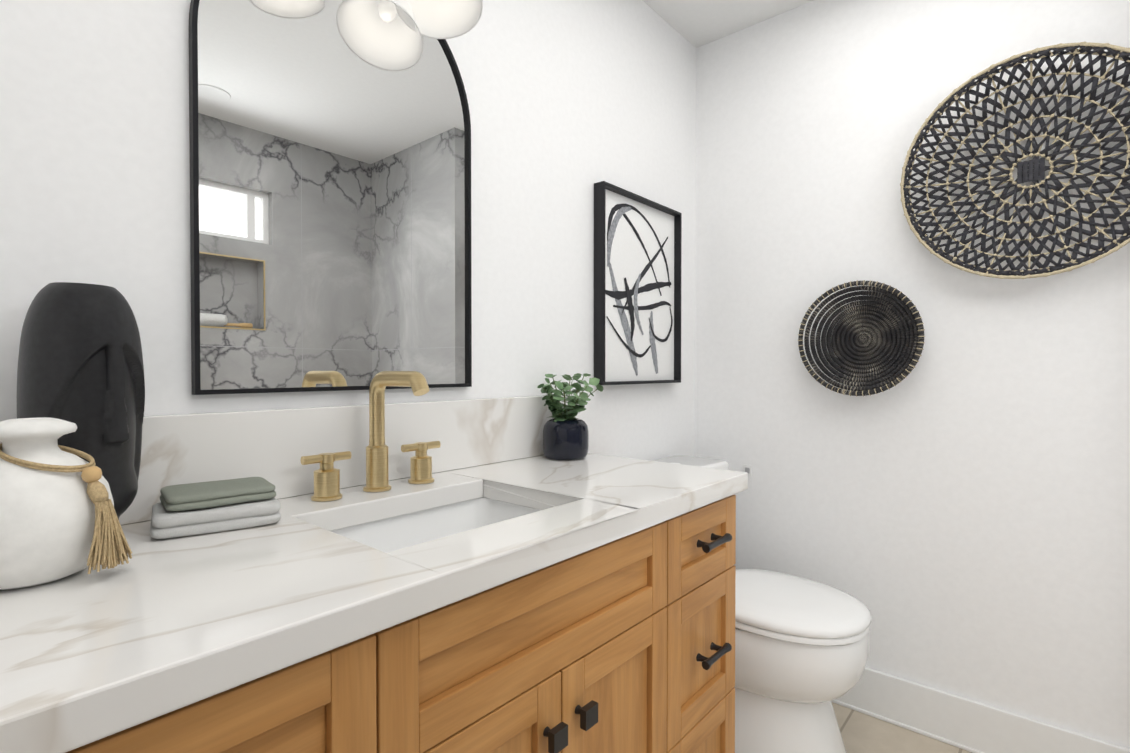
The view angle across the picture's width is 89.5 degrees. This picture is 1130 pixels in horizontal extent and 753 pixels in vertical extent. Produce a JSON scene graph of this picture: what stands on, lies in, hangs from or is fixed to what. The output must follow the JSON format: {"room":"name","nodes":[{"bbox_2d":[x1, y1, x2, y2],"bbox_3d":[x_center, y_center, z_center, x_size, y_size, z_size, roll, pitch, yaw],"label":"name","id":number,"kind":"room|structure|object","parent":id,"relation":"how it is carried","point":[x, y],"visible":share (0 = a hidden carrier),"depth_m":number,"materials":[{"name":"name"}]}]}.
{"room":"bathroom","nodes":[
{"label":"bathroom","id":0,"kind":"room"},
{"bbox_2d":[0,0,695,460],"bbox_3d":[-0.456,-0.088,1.248,0.100,2.440,3.094,1,1,41],"label":"wall","id":1,"kind":"structure","parent":0,"point":[570,102],"depth_m":1.45,"materials":[{"name":"paint"}]},
{"bbox_2d":[0,394,570,521],"bbox_3d":[-0.672,0.146,0.905,0.020,0.165,2.084,1,1,41],"label":"backsplash","id":2,"kind":"structure","parent":1,"relation":"attached to","point":[177,449],"depth_m":1.10,"materials":[{"name":"white stone"}]},
{"bbox_2d":[189,0,471,394],"bbox_3d":[-0.431,-0.430,1.179,0.018,0.915,0.595,1,1,41],"label":"arched mirror","id":3,"kind":"object","parent":1,"relation":"attached to","point":[330,210],"visible":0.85,"depth_m":1.12,"materials":[{"name":"clear glass"}]},
{"bbox_2d":[250,0,482,70],"bbox_3d":[-0.356,-0.862,1.033,0.316,0.496,0.352,1,1,41],"label":"sconce","id":4,"kind":"object","parent":1,"relation":"attached to","point":[384,34],"visible":1,"depth_m":1.11,"materials":[{"name":"white glass"}]},
{"bbox_2d":[594,181,681,384],"bbox_3d":[0.264,-0.293,1.967,0.040,0.635,0.484,1,1,41],"label":"picture","id":5,"kind":"object","parent":1,"relation":"attached to","point":[637,289],"visible":0.96,"depth_m":1.95,"materials":[{"name":"paper"}]},
{"bbox_2d":[642,0,813,47],"bbox_3d":[0.413,-1.348,0.479,2.400,0.100,3.094,1,1,41],"label":"ceiling","id":6,"kind":"structure","parent":0,"point":[697,23],"depth_m":2.08,"materials":[{"name":"paint"}]},
{"bbox_2d":[832,702,971,752],"bbox_3d":[0.413,1.192,0.512,2.400,0.100,3.094,1,1,41],"label":"floor","id":7,"kind":"structure","parent":0,"point":[862,732],"depth_m":1.77,"materials":[{"name":"tile"}]},
{"bbox_2d":[28,486,747,752],"bbox_3d":[-0.465,0.705,0.722,0.581,0.866,2.062,1,1,41],"label":"bathroom vanity","id":8,"kind":"object","parent":7,"relation":"on","point":[500,584],"depth_m":0.81,"materials":[{"name":"brown wood"}]},
{"bbox_2d":[0,453,747,752],"bbox_3d":[-0.466,0.252,0.729,0.569,0.041,2.084,1,1,41],"label":"countertop","id":9,"kind":"structure","parent":8,"relation":"on","point":[80,651],"depth_m":0.64,"materials":[{"name":"white stone"}]},
{"bbox_2d":[0,417,131,589],"bbox_3d":[-0.608,0.140,0.655,0.166,0.183,0.157,1,1,41],"label":"vase","id":10,"kind":"object","parent":9,"relation":"on","point":[58,518],"visible":1,"depth_m":0.63,"materials":[{"name":"ceramic"}]},
{"bbox_2d":[17,282,144,519],"bbox_3d":[-0.666,0.052,0.790,0.133,0.356,0.135,1,1,41],"label":"vase","id":11,"kind":"object","parent":9,"relation":"on","point":[80,362],"visible":0.79,"depth_m":0.75,"materials":[{"name":"black ceramic"}]},
{"bbox_2d":[150,477,280,538],"bbox_3d":[-0.544,0.200,0.889,0.167,0.056,0.131,-1,1,-35],"label":"towels","id":12,"kind":"object","parent":9,"relation":"on","point":[180,510],"visible":1,"depth_m":0.85,"materials":[{"name":"white fabric"}]},
{"bbox_2d":[300,371,440,501],"bbox_3d":[-0.324,0.108,1.093,0.191,0.237,0.298,1,1,41],"label":"faucet","id":13,"kind":"object","parent":9,"relation":"on","point":[327,481],"visible":1,"depth_m":1.12,"materials":[{"name":"gold metal"}]},
{"bbox_2d":[316,490,555,549],"bbox_3d":[-0.208,0.344,1.000,0.346,0.174,0.479,1,1,41],"label":"sink","id":14,"kind":"object","parent":9,"relation":"in","point":[401,525],"depth_m":1.14,"materials":[{"name":"white ceramic"}]},
{"bbox_2d":[537,373,603,459],"bbox_3d":[0.024,0.106,1.541,0.182,0.229,0.184,1,1,41],"label":"plant pot","id":15,"kind":"object","parent":9,"relation":"on","point":[565,433],"visible":1,"depth_m":1.51,"materials":[{"name":"black ceramic"}]},
{"bbox_2d":[653,455,871,752],"bbox_3d":[0.556,0.712,1.781,0.712,0.827,0.449,1,1,41],"label":"toilet","id":16,"kind":"object","parent":7,"relation":"on","point":[801,651],"visible":0.52,"depth_m":1.57,"materials":[{"name":"ceramic"}]},
{"bbox_2d":[695,0,1129,748],"bbox_3d":[1.431,-0.092,1.595,2.300,2.440,0.100,1,1,41],"label":"wall","id":17,"kind":"structure","parent":0,"point":[951,510],"depth_m":1.79,"materials":[{"name":"paint"}]},
{"bbox_2d":[743,464,751,475],"bbox_3d":[0.694,0.357,2.168,0.032,0.042,0.005,1,1,41],"label":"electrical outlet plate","id":18,"kind":"object","parent":17,"relation":"attached to","point":[747,469],"visible":0.71,"depth_m":2.16,"materials":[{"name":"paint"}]},
{"bbox_2d":[798,280,924,396],"bbox_3d":[0.966,-0.123,1.864,0.376,0.376,0.093,1,1,41],"label":"hanging basket","id":19,"kind":"object","parent":17,"relation":"attached to","point":[875,340],"visible":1,"depth_m":1.87,"materials":[{"name":"wicker"}]},
{"bbox_2d":[831,667,1129,752],"bbox_3d":[1.042,1.048,1.868,1.346,0.152,0.018,1,1,41],"label":"baseboard","id":20,"kind":"structure","parent":17,"relation":"attached to","point":[970,725],"depth_m":1.73,"materials":[{"name":"paint"}]},
{"bbox_2d":[900,41,1129,278],"bbox_3d":[1.290,-0.578,1.578,0.623,0.622,0.077,1,1,41],"label":"hanging basket","id":21,"kind":"object","parent":17,"relation":"attached to","point":[1116,53],"visible":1,"depth_m":1.59,"materials":[{"name":"wicker"}]}
]}

